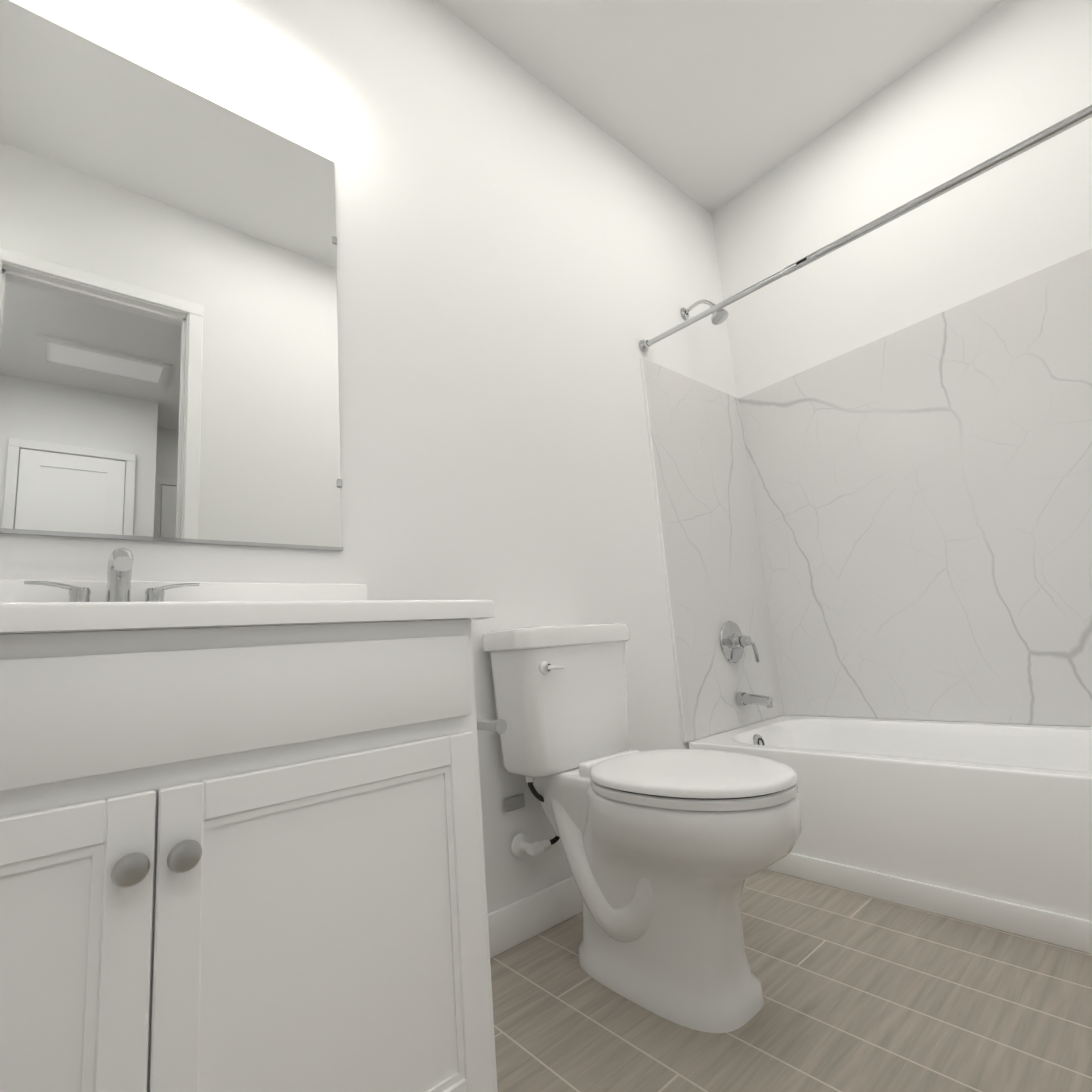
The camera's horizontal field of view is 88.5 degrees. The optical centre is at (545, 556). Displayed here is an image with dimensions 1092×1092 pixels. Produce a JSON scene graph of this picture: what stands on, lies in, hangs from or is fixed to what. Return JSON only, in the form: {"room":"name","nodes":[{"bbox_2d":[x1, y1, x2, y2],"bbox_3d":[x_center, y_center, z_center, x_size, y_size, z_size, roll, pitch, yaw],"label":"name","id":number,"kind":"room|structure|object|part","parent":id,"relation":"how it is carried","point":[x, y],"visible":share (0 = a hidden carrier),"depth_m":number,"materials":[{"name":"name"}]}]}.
{"room":"bathroom","nodes":[
{"label":"bathroom","id":0,"kind":"room"},
{"bbox_2d":[0,0,781,913],"bbox_3d":[-0.135,-0.434,1.928,3.215,3.080,0.120,3,-12,-40],"label":"wall","id":1,"kind":"structure","parent":0,"point":[526,262],"depth_m":1.80,"materials":[{"name":"white paint"}]},
{"bbox_2d":[0,0,342,550],"bbox_3d":[-0.884,-0.587,1.227,0.861,1.125,0.010,3,-12,-40],"label":"mirror","id":2,"kind":"object","parent":1,"relation":"attached to","point":[169,369],"visible":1,"depth_m":1.24,"materials":[{"name":"clear glass"}]},
{"bbox_2d":[505,794,524,811],"bbox_3d":[-0.089,0.703,1.601,0.070,0.036,0.004,3,-12,-40],"label":"electrical outlet cover","id":3,"kind":"object","parent":1,"relation":"attached to","point":[515,802],"visible":0.92,"depth_m":1.60,"materials":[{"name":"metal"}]},
{"bbox_2d":[488,876,581,957],"bbox_3d":[0.094,1.022,1.697,1.223,0.105,0.014,3,-12,-40],"label":"baseboard","id":4,"kind":"structure","parent":1,"relation":"attached to","point":[513,924],"depth_m":1.58,"materials":[{"name":"white paint"}]},
{"bbox_2d":[680,300,727,324],"bbox_3d":[0.745,-1.145,2.626,0.080,0.164,0.219,3,-12,-40],"label":"shower head","id":5,"kind":"object","parent":1,"relation":"attached to","point":[720,316],"visible":0.81,"depth_m":2.58},
{"bbox_2d":[643,358,783,741],"bbox_3d":[0.765,-0.052,2.529,0.769,1.591,0.012,3,-12,-40],"label":"wall","id":6,"kind":"structure","parent":1,"relation":"attached to","point":[715,574],"depth_m":2.49,"materials":[{"name":"stone"}]},
{"bbox_2d":[640,357,686,742],"bbox_3d":[0.471,-0.071,2.278,0.004,1.593,0.013,3,-12,-40],"label":"trim","id":7,"kind":"structure","parent":6,"relation":"attached to","point":[664,559],"depth_m":2.27,"materials":[{"name":"white paint"}]},
{"bbox_2d":[639,105,1091,351],"bbox_3d":[0.931,-1.015,1.852,0.056,0.130,1.569,3,-12,-40],"label":"shower rod","id":8,"kind":"object","parent":1,"relation":"attached to","point":[1067,123],"visible":0.98,"depth_m":1.68,"materials":[{"name":"silver metal"}]},
{"bbox_2d":[436,0,1004,213],"bbox_3d":[1.522,-2.402,0.583,5.575,0.100,4.940,3,-12,-40],"label":"ceiling","id":9,"kind":"structure","parent":0,"point":[711,106],"depth_m":2.28,"materials":[{"name":"white paint"}]},
{"bbox_2d":[490,869,1091,1091],"bbox_3d":[1.772,0.727,0.072,5.575,0.100,4.940,3,-12,-40],"label":"floor","id":10,"kind":"structure","parent":0,"point":[863,993],"depth_m":1.17,"materials":[{"name":"brown tile"}]},
{"bbox_2d":[0,548,506,1091],"bbox_3d":[-0.587,0.465,0.851,0.968,1.037,0.587,3,-12,-40],"label":"bathroom vanity","id":11,"kind":"object","parent":10,"relation":"on","point":[240,836],"visible":1,"depth_m":0.71,"materials":[{"name":"white paint"}]},
{"bbox_3d":[-0.470,0.183,0.682,0.879,0.134,0.020,3,-12,-40],"label":"drawer","id":12,"kind":"part","parent":11,"relation":"part of","materials":[{"name":"white paint"}]},
{"bbox_2d":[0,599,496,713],"bbox_3d":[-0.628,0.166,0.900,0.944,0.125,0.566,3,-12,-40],"label":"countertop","id":13,"kind":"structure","parent":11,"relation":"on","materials":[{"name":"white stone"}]},
{"bbox_2d":[24,548,199,633],"bbox_3d":[-0.780,0.058,1.026,0.262,0.150,0.125,3,-12,-40],"label":"faucet","id":14,"kind":"object","parent":13,"relation":"on","point":[120,562],"depth_m":1.03,"materials":[{"name":"silver metal"}]},
{"bbox_2d":[482,623,801,1032],"bbox_3d":[0.247,0.584,1.413,0.450,0.852,0.771,3,-12,-40],"label":"toilet","id":15,"kind":"object","parent":10,"relation":"on","point":[667,852],"visible":1,"depth_m":1.26,"materials":[{"name":"white ceramic"}]},
{"bbox_3d":[0.017,0.295,1.497,0.068,0.034,0.032,3,-12,-40],"label":"lever","id":16,"kind":"part","parent":15,"relation":"part of","materials":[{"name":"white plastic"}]},
{"bbox_3d":[0.039,0.241,1.680,0.450,0.058,0.224,3,-12,-40],"label":"tank lid","id":17,"kind":"part","parent":15,"relation":"part of","materials":[{"name":"white ceramic"}]},
{"bbox_3d":[0.054,0.433,1.649,0.414,0.331,0.196,3,-12,-40],"label":"tank","id":18,"kind":"part","parent":15,"relation":"part of","materials":[{"name":"white ceramic"}]},
{"bbox_3d":[0.327,0.514,1.324,0.386,0.047,0.511,3,-12,-40],"label":"seat lid","id":19,"kind":"part","parent":15,"relation":"part of","materials":[{"name":"white plastic"}]},
{"bbox_3d":[0.312,0.769,1.324,0.376,0.448,0.609,3,-12,-40],"label":"bowl","id":20,"kind":"part","parent":15,"relation":"part of","materials":[{"name":"white ceramic"}]},
{"bbox_2d":[689,621,1091,920],"bbox_3d":[1.334,0.566,1.825,0.756,0.848,1.556,3,-12,-40],"label":"tub","id":21,"kind":"object","parent":10,"relation":"on","point":[1000,811],"visible":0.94,"depth_m":1.62,"materials":[{"name":"white ceramic"}]},
{"bbox_3d":[0.847,0.369,2.432,0.184,0.188,0.092,3,-12,-40],"label":"valve trim","id":22,"kind":"part","parent":21,"relation":"part of","materials":[{"name":"silver metal"}]},
{"bbox_3d":[0.885,0.605,2.371,0.058,0.064,0.150,3,-12,-40],"label":"spout","id":23,"kind":"part","parent":21,"relation":"part of","materials":[{"name":"silver metal"}]},
{"bbox_2d":[766,853,1091,953],"bbox_3d":[1.073,0.931,1.513,0.012,0.072,1.554,3,-12,-40],"label":"baseboard","id":24,"kind":"structure","parent":21,"relation":"attached to","point":[1071,932],"depth_m":1.50,"materials":[{"name":"white paint"}]},
{"bbox_2d":[711,0,1091,726],"bbox_3d":[1.625,-0.521,2.256,0.120,3.080,1.690,3,-12,-40],"label":"wall","id":25,"kind":"structure","parent":0,"point":[1005,74],"depth_m":2.31,"materials":[{"name":"white paint"}]},
{"bbox_2d":[739,249,1091,726],"bbox_3d":[1.563,-0.170,2.202,0.012,1.591,1.569,3,-12,-40],"label":"wall","id":26,"kind":"structure","parent":25,"relation":"attached to","point":[922,494],"depth_m":2.20,"materials":[{"name":"stone"}]}
]}

